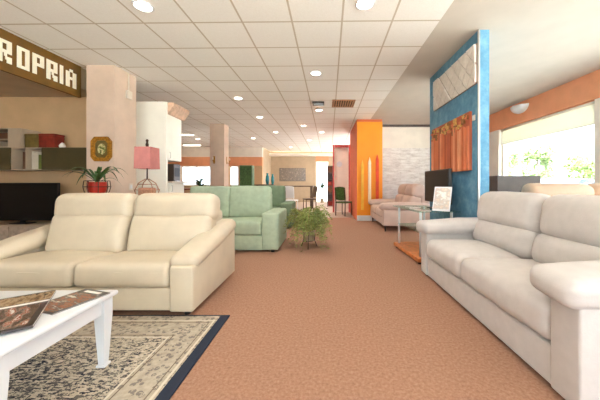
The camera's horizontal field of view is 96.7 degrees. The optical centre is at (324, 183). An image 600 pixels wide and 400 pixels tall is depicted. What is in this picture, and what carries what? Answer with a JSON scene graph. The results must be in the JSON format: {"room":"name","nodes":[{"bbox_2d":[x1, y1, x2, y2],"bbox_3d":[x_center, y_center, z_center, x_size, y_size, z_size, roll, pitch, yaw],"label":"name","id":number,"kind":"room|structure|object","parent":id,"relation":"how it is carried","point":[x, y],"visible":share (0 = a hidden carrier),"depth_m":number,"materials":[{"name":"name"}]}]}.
{"room":"store","nodes":[
{"label":"store","id":0,"kind":"room"},
{"bbox_2d":[0,97,85,194],"bbox_3d":[-6.625,-0.250,4.960,5.150,2.700,0.120,0,0,0],"label":"wall","id":1,"kind":"structure","parent":0,"point":[66,116],"depth_m":4.90,"materials":[{"name":"beige paint"}]},
{"bbox_2d":[0,28,80,97],"bbox_3d":[-4.066,-1.690,3.010,0.048,0.519,2.820,0,0,0],"label":"shop sign","id":2,"kind":"object","parent":1,"relation":"attached to","point":[19,57],"visible":1,"depth_m":3.75,"materials":[{"name":"brown wood"}]},
{"bbox_2d":[0,68,85,96],"bbox_3d":[-6.645,-1.774,3.310,5.110,0.349,3.420,0,0,0],"label":"trim","id":3,"kind":"structure","parent":1,"relation":"attached to","point":[11,85],"depth_m":4.50,"materials":[{"name":"beige paint"}]},
{"bbox_2d":[0,147,85,170],"bbox_3d":[-4.918,-0.431,4.710,1.965,0.389,0.360,0,0,0],"label":"upper cabinet","id":4,"kind":"object","parent":1,"relation":"attached to","point":[11,158],"visible":0.65,"depth_m":4.53,"materials":[{"name":"wood"}]},
{"bbox_2d":[0,128,40,146],"bbox_3d":[-5.505,-0.792,4.720,0.590,0.330,0.320,0,0,0],"label":"open box","id":5,"kind":"object","parent":4,"relation":"on","point":[9,137],"visible":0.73,"depth_m":4.56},
{"bbox_2d":[23,152,24,168],"bbox_3d":[-5.200,-0.406,4.700,0.050,0.300,0.200,0,0,0],"label":"book","id":6,"kind":"object","parent":4,"relation":"in","point":[23,152],"visible":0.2,"depth_m":4.60,"materials":[{"name":"paper"}]},
{"bbox_2d":[24,134,38,146],"bbox_3d":[-5.045,-0.744,4.660,0.237,0.235,0.188,0,0,0],"label":"storage box","id":7,"kind":"object","parent":4,"relation":"on","point":[31,140],"visible":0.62,"depth_m":4.57,"materials":[{"name":"cardboard"}]},
{"bbox_2d":[34,154,35,168],"bbox_3d":[-5.017,-0.391,4.700,0.030,0.270,0.200,0,0,0],"label":"book","id":8,"kind":"object","parent":4,"relation":"in","point":[34,154],"visible":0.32,"depth_m":4.60,"materials":[{"name":"paper"}]},
{"bbox_2d":[32,151,40,168],"bbox_3d":[-5.053,-0.410,4.700,0.035,0.310,0.200,0,0,0],"label":"book","id":9,"kind":"object","parent":4,"relation":"in","point":[33,152],"visible":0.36,"depth_m":4.60,"materials":[{"name":"paper"}]},
{"bbox_2d":[36,152,40,168],"bbox_3d":[-4.979,-0.401,4.700,0.040,0.290,0.200,0,0,0],"label":"book","id":10,"kind":"object","parent":4,"relation":"in","point":[37,153],"visible":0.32,"depth_m":4.60,"materials":[{"name":"paper"}]},
{"bbox_2d":[38,155,40,168],"bbox_3d":[-4.935,-0.381,4.700,0.040,0.250,0.200,0,0,0],"label":"book","id":11,"kind":"object","parent":4,"relation":"in","point":[39,156],"visible":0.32,"depth_m":4.60,"materials":[{"name":"paper"}]},
{"bbox_2d":[38,134,64,146],"bbox_3d":[-4.785,-0.747,4.660,0.276,0.240,0.188,0,0,0],"label":"storage box","id":12,"kind":"object","parent":4,"relation":"on","point":[45,140],"visible":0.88,"depth_m":4.57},
{"bbox_2d":[86,65,135,193],"bbox_3d":[-3.680,-0.424,4.610,0.460,3.049,0.500,0,0,0],"label":"pillar","id":13,"kind":"structure","parent":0,"point":[109,113],"depth_m":4.36,"materials":[{"name":"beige paint"}]},
{"bbox_2d":[90,137,111,160],"bbox_3d":[-3.650,-0.570,4.342,0.330,0.400,0.034,0,0,0],"label":"picture frame","id":14,"kind":"object","parent":13,"relation":"attached to","point":[100,147],"visible":1,"depth_m":4.33,"materials":[{"name":"gold metal"}]},
{"bbox_2d":[98,144,105,154],"bbox_3d":[-3.650,-0.570,4.346,0.130,0.180,0.004,0,0,0],"label":"print","id":15,"kind":"object","parent":14,"relation":"attached to","point":[101,147],"depth_m":4.34},
{"bbox_2d":[126,73,131,99],"bbox_3d":[-3.433,-1.718,4.660,0.035,0.455,0.120,0,0,0],"label":"junction box","id":16,"kind":"object","parent":13,"relation":"attached to","point":[128,93],"visible":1,"depth_m":4.65,"materials":[{"name":"beige plastic"}]},
{"bbox_2d":[210,124,228,185],"bbox_3d":[-3.490,-0.424,8.800,0.460,3.049,0.400,0,0,0],"label":"pillar","id":17,"kind":"structure","parent":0,"point":[219,133],"depth_m":8.60,"materials":[{"name":"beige paint"}]},
{"bbox_2d":[181,147,262,192],"bbox_3d":[-6.250,-0.424,14.100,5.900,3.049,0.200,0,0,0],"label":"wall","id":18,"kind":"structure","parent":0,"point":[185,151],"depth_m":14.00,"materials":[{"name":"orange paint"}]},
{"bbox_2d":[181,166,209,185],"bbox_3d":[-6.750,-0.430,14.100,1.700,1.060,0.070,0,0,0],"label":"window","id":19,"kind":"structure","parent":18,"relation":"in","point":[181,166],"depth_m":14.07,"materials":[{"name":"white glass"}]},
{"bbox_2d":[168,157,262,165],"bbox_3d":[-6.250,-1.190,14.080,5.900,0.460,0.240,0,0,0],"label":"trim","id":20,"kind":"structure","parent":18,"relation":"attached to","point":[185,161],"depth_m":13.96,"materials":[{"name":"paint"}]},
{"bbox_2d":[229,166,238,185],"bbox_3d":[-4.800,-0.430,14.100,0.500,1.060,0.070,0,0,0],"label":"window","id":21,"kind":"structure","parent":18,"relation":"in","point":[229,166],"depth_m":14.07,"materials":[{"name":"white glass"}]},
{"bbox_2d":[263,148,270,183],"bbox_3d":[-3.400,-0.424,15.250,0.200,3.049,2.100,0,0,0],"label":"wall","id":22,"kind":"structure","parent":0,"point":[266,158],"depth_m":15.01,"materials":[{"name":"beige paint"}]},
{"bbox_2d":[0,0,599,151],"bbox_3d":[-2.125,-2.000,6.600,14.150,0.100,19.600,0,0,0],"label":"ceiling","id":23,"kind":"structure","parent":0,"point":[197,56],"depth_m":3.91,"materials":[{"name":"tile"}]},
{"bbox_2d":[131,0,153,12],"bbox_3d":[-1.990,-1.942,2.910,0.210,0.015,0.210,0,0,0],"label":"recessed light","id":24,"kind":"object","parent":23,"relation":"in","point":[140,5],"visible":1,"depth_m":2.91,"materials":[{"name":"beige"}]},
{"bbox_2d":[134,2,151,10],"bbox_3d":[-1.990,-1.944,2.910,0.165,0.004,0.165,0,0,19],"label":"diffuser","id":25,"kind":"object","parent":24,"relation":"attached to","point":[141,6],"depth_m":2.91,"materials":[{"name":"beige plastic"}]},
{"bbox_2d":[183,144,200,145],"bbox_3d":[-6.600,-1.927,13.200,0.850,0.044,0.160,0,0,0],"label":"strip light","id":26,"kind":"object","parent":23,"relation":"attached to","point":[183,144],"visible":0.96,"depth_m":13.14,"materials":[{"name":"white paint"}]},
{"bbox_2d":[310,70,321,75],"bbox_3d":[-0.160,-1.942,4.670,0.210,0.015,0.210,0,0,0],"label":"recessed light","id":27,"kind":"object","parent":23,"relation":"in","point":[315,72],"visible":1,"depth_m":4.68,"materials":[{"name":"beige plastic"}]},
{"bbox_2d":[312,101,323,105],"bbox_3d":[-0.160,-1.938,6.420,0.280,0.023,0.280,0,0,0],"label":"ceiling vent","id":28,"kind":"object","parent":23,"relation":"in","point":[315,103],"visible":1,"depth_m":6.37,"materials":[{"name":"black plastic"}]},
{"bbox_2d":[332,100,355,106],"bbox_3d":[0.440,-1.938,6.420,0.540,0.021,0.560,0,0,0],"label":"ceiling vent","id":29,"kind":"object","parent":23,"relation":"in","point":[335,103],"visible":1,"depth_m":6.37,"materials":[{"name":"brown metal"}]},
{"bbox_2d":[355,0,374,10],"bbox_3d":[0.430,-1.942,2.870,0.210,0.015,0.210,0,0,0],"label":"recessed light","id":30,"kind":"object","parent":23,"relation":"in","point":[363,5],"visible":1,"depth_m":2.88,"materials":[{"name":"white paint"}]},
{"bbox_2d":[357,0,372,8],"bbox_3d":[0.430,-1.944,2.870,0.165,0.004,0.165,0,0,-19],"label":"diffuser","id":31,"kind":"object","parent":30,"relation":"attached to","point":[361,4],"depth_m":2.88,"materials":[{"name":"beige"}]},
{"bbox_2d":[271,152,348,201],"bbox_3d":[-0.750,-0.424,16.300,5.500,3.049,0.200,0,0,0],"label":"wall","id":32,"kind":"structure","parent":0,"point":[308,162],"depth_m":16.20,"materials":[{"name":"beige paint"}]},
{"bbox_2d":[279,168,305,180],"bbox_3d":[-1.980,-0.570,16.180,1.600,0.800,0.039,0,0,0],"label":"painting","id":33,"kind":"object","parent":32,"relation":"attached to","point":[285,174],"visible":1,"depth_m":16.16},
{"bbox_2d":[269,153,332,155],"bbox_3d":[-1.175,-1.755,15.975,4.250,0.150,0.450,0,0,0],"label":"trim","id":34,"kind":"structure","parent":32,"relation":"attached to","point":[270,154],"depth_m":15.75,"materials":[{"name":"white paint"}]},
{"bbox_2d":[316,161,328,201],"bbox_3d":[-0.170,-0.140,16.300,0.780,2.480,0.070,0,0,0],"label":"door","id":35,"kind":"structure","parent":32,"relation":"in","point":[316,161],"depth_m":16.27,"materials":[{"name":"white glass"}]},
{"bbox_2d":[316,156,328,160],"bbox_3d":[-0.170,-1.590,16.280,0.780,0.420,0.240,0,0,0],"label":"trim","id":36,"kind":"structure","parent":32,"relation":"attached to","point":[318,158],"depth_m":16.16,"materials":[{"name":"paint"}]},
{"bbox_2d":[113,202,564,399],"bbox_3d":[-2.125,1.160,6.600,14.150,0.120,19.600,0,0,0],"label":"floor","id":37,"kind":"structure","parent":0,"point":[358,317],"depth_m":1.96,"materials":[{"name":"carpet"}]},
{"bbox_2d":[0,221,50,240],"bbox_3d":[-5.210,0.887,4.611,2.020,0.425,0.478,0,0,0],"label":"tv stand","id":38,"kind":"object","parent":37,"relation":"on","point":[7,230],"visible":0.26,"depth_m":4.38,"materials":[{"name":"grey wood"}]},
{"bbox_2d":[0,183,59,223],"bbox_3d":[-5.170,0.327,4.550,1.240,0.695,0.180,0,0,0],"label":"television","id":39,"kind":"object","parent":38,"relation":"on","point":[22,202],"visible":0.9,"depth_m":4.53,"materials":[{"name":"black plastic"}]},
{"bbox_2d":[0,193,235,314],"bbox_3d":[-2.085,0.596,2.695,2.068,1.008,1.069,0,0,0],"label":"leather sofa","id":40,"kind":"object","parent":37,"relation":"on","point":[160,251],"visible":1,"depth_m":2.60,"materials":[{"name":"beige leather"}]},
{"bbox_2d":[0,250,113,287],"bbox_3d":[-2.486,0.776,2.564,0.802,0.252,0.806,0,0,0],"label":"seat cushion","id":41,"kind":"object","parent":40,"relation":"on","point":[24,268],"depth_m":2.20,"materials":[{"name":"beige leather"}]},
{"bbox_2d":[74,250,176,287],"bbox_3d":[-1.683,0.775,2.565,0.802,0.254,0.806,0,0,0],"label":"seat cushion","id":42,"kind":"object","parent":40,"relation":"on","point":[120,268],"depth_m":2.18,"materials":[{"name":"beige leather"}]},
{"bbox_2d":[7,315,229,399],"bbox_3d":[-2.045,1.094,1.383,2.510,0.010,1.665,0,0,0],"label":"patterned rug","id":43,"kind":"object","parent":37,"relation":"on","point":[150,356],"visible":0.84,"depth_m":1.63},
{"bbox_2d":[0,290,117,399],"bbox_3d":[-1.905,0.870,1.310,1.280,0.439,0.640,0,0,-1],"label":"coffee table","id":44,"kind":"object","parent":43,"relation":"on","point":[17,347],"visible":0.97,"depth_m":1.31,"materials":[{"name":"white paint"}]},
{"bbox_2d":[0,290,55,334],"bbox_3d":[-1.575,0.636,1.298,0.300,0.013,0.500,0,0,-37],"label":"magazine","id":45,"kind":"object","parent":44,"relation":"on","point":[17,313],"visible":1,"depth_m":1.32,"materials":[{"name":"paper"}]},
{"bbox_2d":[0,303,40,329],"bbox_3d":[-1.522,0.630,1.228,0.252,0.001,0.275,0,0,-37],"label":"picture","id":46,"kind":"object","parent":45,"relation":"on","point":[22,315],"depth_m":1.27},
{"bbox_2d":[0,299,49,308],"bbox_3d":[-1.620,0.630,1.358,0.300,0.001,0.020,0,0,-37],"label":"picture","id":47,"kind":"object","parent":45,"relation":"on","point":[43,300],"depth_m":1.39,"materials":[{"name":"paper"}]},
{"bbox_2d":[0,290,55,307],"bbox_3d":[-1.674,0.630,1.430,0.300,0.001,0.140,0,0,-37],"label":"picture","id":48,"kind":"object","parent":45,"relation":"on","point":[47,295],"depth_m":1.45},
{"bbox_2d":[43,289,109,314],"bbox_3d":[-1.412,0.646,1.478,0.210,0.007,0.270,0,0,17],"label":"magazine","id":49,"kind":"object","parent":44,"relation":"on","point":[68,301],"visible":0.8,"depth_m":1.47,"materials":[{"name":"paper"}]},
{"bbox_2d":[44,292,96,311],"bbox_3d":[-1.418,0.643,1.457,0.185,0.001,0.205,0,0,17],"label":"picture","id":50,"kind":"object","parent":49,"relation":"on","point":[68,301],"depth_m":1.46},
{"bbox_2d":[84,290,100,293],"bbox_3d":[-1.380,0.643,1.581,0.126,0.001,0.022,0,0,17],"label":"picture","id":51,"kind":"object","parent":49,"relation":"on","point":[85,291],"depth_m":1.58,"materials":[{"name":"paper"}]},
{"bbox_2d":[136,102,188,194],"bbox_3d":[-3.375,-0.260,5.560,0.730,2.720,0.680,0,0,0],"label":"kitchen cabinet","id":52,"kind":"object","parent":37,"relation":"on","point":[159,123],"visible":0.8,"depth_m":5.22,"materials":[{"name":"wood"}]},
{"bbox_2d":[168,164,179,180],"bbox_3d":[-3.215,-0.235,5.600,0.270,0.360,0.240,0,0,0],"label":"kitchen appliance","id":53,"kind":"object","parent":52,"relation":"on","point":[173,169],"visible":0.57,"depth_m":5.48,"materials":[{"name":"metal"}]},
{"bbox_2d":[168,181,187,182],"bbox_3d":[-3.385,-0.037,5.590,0.710,0.035,0.620,0,0,0],"label":"countertop","id":54,"kind":"structure","parent":52,"relation":"on","point":[168,181],"depth_m":5.46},
{"bbox_2d":[191,178,208,185],"bbox_3d":[-4.158,0.457,8.861,0.636,1.287,0.687,0,0,0],"label":"potted plant","id":55,"kind":"object","parent":37,"relation":"on","point":[198,182],"visible":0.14,"depth_m":8.76,"materials":[{"name":"green plant"}]},
{"bbox_2d":[190,186,286,251],"bbox_3d":[-1.760,0.568,4.737,2.020,1.065,0.966,0,0,0],"label":"fabric sofa","id":56,"kind":"object","parent":37,"relation":"on","point":[259,226],"visible":0.6,"depth_m":4.83,"materials":[{"name":"green fabric"}]},
{"bbox_2d":[226,217,261,234],"bbox_3d":[-1.392,0.716,4.595,0.734,0.260,0.680,0,0,0],"label":"seat cushion","id":57,"kind":"object","parent":56,"relation":"on","point":[244,225],"depth_m":4.27,"materials":[{"name":"green fabric"}]},
{"bbox_2d":[240,165,253,185],"bbox_3d":[-2.855,0.210,9.735,0.450,1.780,0.330,0,0,0],"label":"display cabinet","id":58,"kind":"object","parent":37,"relation":"on","point":[246,171],"visible":0.34,"depth_m":9.58,"materials":[{"name":"green wood"}]},
{"bbox_2d":[230,185,295,228],"bbox_3d":[-1.830,0.568,6.967,2.020,1.065,0.966,0,0,0],"label":"fabric sofa","id":59,"kind":"object","parent":37,"relation":"on","point":[278,191],"visible":0.23,"depth_m":7.08,"materials":[{"name":"green fabric"}]},
{"bbox_2d":[285,186,297,208],"bbox_3d":[-1.258,0.586,9.717,0.440,1.029,0.507,0,0,14],"label":"dining chair","id":60,"kind":"object","parent":37,"relation":"on","point":[289,190],"visible":0.75,"depth_m":9.51,"materials":[{"name":"white fabric"}]},
{"bbox_2d":[292,186,313,209],"bbox_3d":[-1.450,0.585,11.600,1.900,1.030,0.900,0,0,0],"label":"dining table","id":61,"kind":"object","parent":37,"relation":"on","point":[311,187],"visible":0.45,"depth_m":11.18,"materials":[{"name":"brown wood"}]},
{"bbox_2d":[284,205,332,251],"bbox_3d":[-0.271,0.760,4.618,0.920,0.788,0.878,0,0,44],"label":"fern plant","id":62,"kind":"object","parent":37,"relation":"on","point":[305,222],"visible":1,"depth_m":4.46,"materials":[{"name":"plant"}]},
{"bbox_2d":[303,186,317,207],"bbox_3d":[-0.589,0.586,10.612,0.507,1.029,0.440,0,0,-21],"label":"dining chair","id":63,"kind":"object","parent":37,"relation":"on","point":[315,188],"visible":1,"depth_m":10.51,"materials":[{"name":"brown wood"}]},
{"bbox_2d":[319,183,324,202],"bbox_3d":[-0.141,0.513,15.598,0.515,1.174,0.526,0,0,0],"label":"potted plant","id":64,"kind":"object","parent":37,"relation":"on","point":[321,185],"visible":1,"depth_m":15.55,"materials":[{"name":"green plant"}]},
{"bbox_2d":[327,165,332,206],"bbox_3d":[0.250,0.100,13.000,0.280,2.000,0.300,0,0,0],"label":"bookcase","id":65,"kind":"object","parent":37,"relation":"on","point":[328,180],"visible":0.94,"depth_m":13.07,"materials":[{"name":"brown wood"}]},
{"bbox_2d":[333,145,349,211],"bbox_3d":[0.640,-0.210,10.350,0.680,2.620,0.100,0,0,0],"label":"divider","id":66,"kind":"object","parent":37,"relation":"on","point":[340,152],"visible":0.75,"depth_m":10.38,"materials":[{"name":"red paint"}]},
{"bbox_2d":[334,187,351,215],"bbox_3d":[0.640,0.596,9.323,0.440,1.009,0.507,0,0,37],"label":"dining chair","id":67,"kind":"object","parent":37,"relation":"on","point":[340,194],"visible":0.95,"depth_m":9.19,"materials":[{"name":"green fabric"}]},
{"bbox_2d":[357,122,381,220],"bbox_3d":[1.340,-0.380,7.963,0.760,2.960,0.105,0,0,0],"label":"panel","id":68,"kind":"object","parent":37,"relation":"on","point":[369,134],"visible":0.74,"depth_m":7.95,"materials":[{"name":"paint"}]},
{"bbox_2d":[368,184,429,230],"bbox_3d":[1.869,0.547,6.981,1.226,1.106,1.824,0,0,0],"label":"leather sofa","id":69,"kind":"object","parent":37,"relation":"on","point":[385,211],"visible":0.95,"depth_m":6.13,"materials":[{"name":"leather"}]},
{"bbox_2d":[371,205,378,213],"bbox_3d":[1.748,0.700,7.317,0.869,0.259,0.675,0,0,0],"label":"seat cushion","id":70,"kind":"object","parent":69,"relation":"on","point":[373,207],"depth_m":7.26,"materials":[{"name":"beige leather"}]},
{"bbox_2d":[376,207,381,216],"bbox_3d":[1.748,0.700,6.643,0.869,0.259,0.675,0,0,0],"label":"seat cushion","id":71,"kind":"object","parent":69,"relation":"on","point":[379,212],"depth_m":6.55,"materials":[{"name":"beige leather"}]},
{"bbox_2d":[394,206,452,263],"bbox_3d":[1.519,0.738,4.140,0.600,0.724,1.080,0,0,-3],"label":"glass table","id":72,"kind":"object","parent":37,"relation":"on","point":[413,249],"visible":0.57,"depth_m":4.17,"materials":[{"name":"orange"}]},
{"bbox_2d":[394,242,420,261],"bbox_3d":[1.519,1.038,4.140,0.580,0.055,1.040,0,0,-3],"label":"shelf","id":73,"kind":"object","parent":72,"relation":"attached to","point":[411,249],"depth_m":4.17,"materials":[{"name":"orange wood"}]},
{"bbox_2d":[425,168,451,207],"bbox_3d":[1.725,0.081,4.100,0.190,0.590,0.880,0,0,0],"label":"television","id":74,"kind":"object","parent":72,"relation":"on","point":[442,177],"visible":0.56,"depth_m":4.09,"materials":[{"name":"black plastic"}]},
{"bbox_2d":[432,187,451,211],"bbox_3d":[1.601,0.205,3.617,0.230,0.333,0.154,0,0,43],"label":"picture","id":75,"kind":"object","parent":72,"relation":"on","point":[442,195],"visible":1,"depth_m":3.59,"materials":[{"name":"paper"}]},
{"bbox_2d":[416,191,599,399],"bbox_3d":[1.621,0.589,2.268,1.018,1.023,2.142,0,0,0],"label":"fabric sofa","id":76,"kind":"object","parent":37,"relation":"on","point":[527,267],"visible":1,"depth_m":1.83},
{"bbox_2d":[427,239,520,277],"bbox_3d":[1.551,0.756,2.745,0.774,0.289,0.755,0,0,0],"label":"seat cushion","id":77,"kind":"object","parent":76,"relation":"on","point":[446,256],"depth_m":2.59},
{"bbox_2d":[461,258,550,339],"bbox_3d":[1.549,0.756,1.885,0.775,0.287,0.947,0,0,0],"label":"seat cushion","id":78,"kind":"object","parent":76,"relation":"on","point":[503,286],"depth_m":1.78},
{"bbox_2d":[489,176,540,191],"bbox_3d":[3.760,0.470,5.365,0.840,1.260,0.430,0,0,0],"label":"media cabinet","id":79,"kind":"object","parent":37,"relation":"on","point":[496,183],"visible":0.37,"depth_m":5.15,"materials":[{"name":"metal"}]},
{"bbox_2d":[521,183,599,195],"bbox_3d":[3.551,0.541,3.909,2.173,1.117,1.022,0,0,0],"label":"leather sofa","id":80,"kind":"object","parent":37,"relation":"on","point":[551,189],"visible":0.1,"depth_m":3.47,"materials":[{"name":"beige leather"}]},
{"bbox_3d":[-2.900,0.560,12.295,1.140,1.080,0.490,0,0,0],"label":"sideboard","id":81,"kind":"object","parent":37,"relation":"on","visible":0},
{"bbox_2d":[266,173,268,183],"bbox_3d":[-2.660,-0.241,12.300,0.180,0.520,0.177,0,0,0],"label":"vase","id":82,"kind":"object","parent":81,"relation":"on","point":[267,175],"visible":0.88,"depth_m":12.24,"materials":[{"name":"teal glass"}]},
{"bbox_3d":[-2.760,0.635,3.620,1.120,0.930,0.320,0,0,0],"label":"console table","id":83,"kind":"object","parent":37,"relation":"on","visible":0},
{"bbox_2d":[63,166,123,192],"bbox_3d":[-3.102,-0.032,3.665,0.613,0.405,0.633,0,0,-19],"label":"potted plant","id":84,"kind":"object","parent":83,"relation":"on","point":[97,186],"visible":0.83,"depth_m":3.55,"materials":[{"name":"green plant"}]},
{"bbox_2d":[134,139,159,194],"bbox_3d":[-2.421,-0.226,3.620,0.258,0.780,0.216,0,0,-2],"label":"table lamp","id":85,"kind":"object","parent":83,"relation":"on","point":[147,157],"visible":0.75,"depth_m":3.55,"materials":[{"name":"fabric"}]},
{"bbox_2d":[350,119,381,219],"bbox_3d":[1.340,-0.424,9.110,0.760,3.048,2.180,0,0,0],"label":"wall partition","id":86,"kind":"structure","parent":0,"point":[353,134],"depth_m":8.65,"materials":[{"name":"orange paint"}]},
{"bbox_2d":[382,148,429,203],"bbox_3d":[3.175,-0.040,8.770,2.850,2.280,0.060,0,0,0],"label":"stone wall","id":87,"kind":"structure","parent":0,"point":[400,166],"depth_m":8.74,"materials":[{"name":"white stone"}]},
{"bbox_2d":[382,127,429,147],"bbox_3d":[3.335,-0.424,8.900,3.230,3.049,0.200,0,0,0],"label":"wall","id":88,"kind":"structure","parent":0,"point":[392,137],"depth_m":8.80,"materials":[{"name":"white paint"}]},
{"bbox_2d":[382,125,429,126],"bbox_3d":[3.210,-1.915,8.760,2.980,0.069,0.080,0,0,0],"label":"trim","id":89,"kind":"structure","parent":88,"relation":"attached to","point":[382,125],"depth_m":8.72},
{"bbox_2d":[430,30,488,219],"bbox_3d":[2.007,-0.424,4.140,0.135,3.049,1.560,0,0,0],"label":"wall","id":90,"kind":"structure","parent":0,"point":[464,183],"depth_m":3.55,"materials":[{"name":"paint"}]},
{"bbox_2d":[431,111,471,171],"bbox_3d":[1.905,-0.570,4.120,0.070,0.780,1.220,0,0,0],"label":"curtain","id":91,"kind":"object","parent":90,"relation":"attached to","point":[451,142],"visible":0.93,"depth_m":3.87,"materials":[{"name":"orange fabric"}]},
{"bbox_2d":[433,43,477,110],"bbox_3d":[1.917,-1.532,4.030,0.044,0.505,1.320,0,0,0],"label":"relief panel","id":92,"kind":"object","parent":90,"relation":"attached to","point":[462,75],"visible":1,"depth_m":3.83,"materials":[{"name":"beige stone"}]},
{"bbox_2d":[478,29,479,202],"bbox_3d":[1.940,-0.424,3.355,0.020,3.048,0.020,0,0,0],"label":"trim","id":93,"kind":"structure","parent":90,"relation":"attached to","point":[478,29],"depth_m":3.35,"materials":[{"name":"metal"}]},
{"bbox_2d":[489,130,507,175],"bbox_3d":[4.825,-0.495,8.000,0.250,1.950,1.600,0,0,0],"label":"wall","id":94,"kind":"structure","parent":0,"point":[495,147],"depth_m":7.29,"materials":[{"name":"white paint"}]},
{"bbox_2d":[489,69,599,132],"bbox_3d":[4.805,-1.710,2.800,0.290,0.480,12.000,0,0,0],"label":"trim","id":95,"kind":"structure","parent":94,"relation":"attached to","point":[582,90],"depth_m":5.42,"materials":[{"name":"paint"}]},
{"bbox_2d":[510,103,528,113],"bbox_3d":[4.556,-1.765,6.320,0.207,0.170,0.488,0,0,0],"label":"wall light","id":96,"kind":"object","parent":95,"relation":"attached to","point":[520,108],"visible":1,"depth_m":6.21,"materials":[{"name":"white glass"}]},
{"bbox_2d":[594,98,599,182],"bbox_3d":[4.815,-0.495,4.435,0.270,1.950,0.370,0,0,0],"label":"wall","id":97,"kind":"structure","parent":0,"point":[596,101],"depth_m":4.57,"materials":[{"name":"white paint"}]},
{"bbox_3d":[4.825,0.790,2.800,0.250,0.620,12.000,0,0,0],"label":"wall","id":98,"kind":"structure","parent":0,"visible":0},
{"bbox_2d":[502,144,505,175],"bbox_3d":[4.830,-0.495,5.910,0.070,1.950,2.580,0,0,0],"label":"window","id":99,"kind":"structure","parent":98,"relation":"in","point":[504,145],"depth_m":7.14,"materials":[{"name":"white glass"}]},
{"bbox_2d":[501,101,593,144],"bbox_3d":[4.760,-1.259,5.900,0.056,0.418,2.540,0,0,0],"label":"roller blind","id":100,"kind":"object","parent":98,"relation":"attached to","point":[580,116],"visible":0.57,"depth_m":5.56,"materials":[{"name":"white fabric"}]},
{"label":"outside","id":101,"kind":"structure","parent":0,"visible":0},
{"bbox_2d":[317,191,326,200],"bbox_3d":[0.000,1.260,12.500,80.000,0.080,65.000,0,0,0],"label":"ground","id":102,"kind":"structure","parent":101,"point":[319,195],"depth_m":28.22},
{"bbox_2d":[508,151,519,173],"bbox_3d":[11.964,-0.502,17.849,2.177,3.450,2.252,0,0,0],"label":"tree","id":103,"kind":"object","parent":102,"relation":"on","point":[512,158],"visible":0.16,"depth_m":17.50,"materials":[{"name":"green plant"}]},
{"bbox_2d":[517,143,557,178],"bbox_3d":[12.048,-0.530,15.055,2.183,3.504,1.498,0,0,0],"label":"tree","id":104,"kind":"object","parent":102,"relation":"on","point":[539,153],"visible":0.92,"depth_m":14.90,"materials":[{"name":"green plant"}]},
{"bbox_2d":[541,178,593,184],"bbox_3d":[10.899,0.496,11.999,4.088,1.449,1.700,0,0,-29],"label":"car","id":105,"kind":"object","parent":102,"relation":"on","point":[572,180],"visible":0.05,"depth_m":11.10,"materials":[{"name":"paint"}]},
{"bbox_2d":[562,150,593,179],"bbox_3d":[15.003,-0.341,15.477,2.072,3.128,1.944,0,0,0],"label":"tree","id":106,"kind":"object","parent":102,"relation":"on","point":[579,164],"visible":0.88,"depth_m":15.20,"materials":[{"name":"green plant"}]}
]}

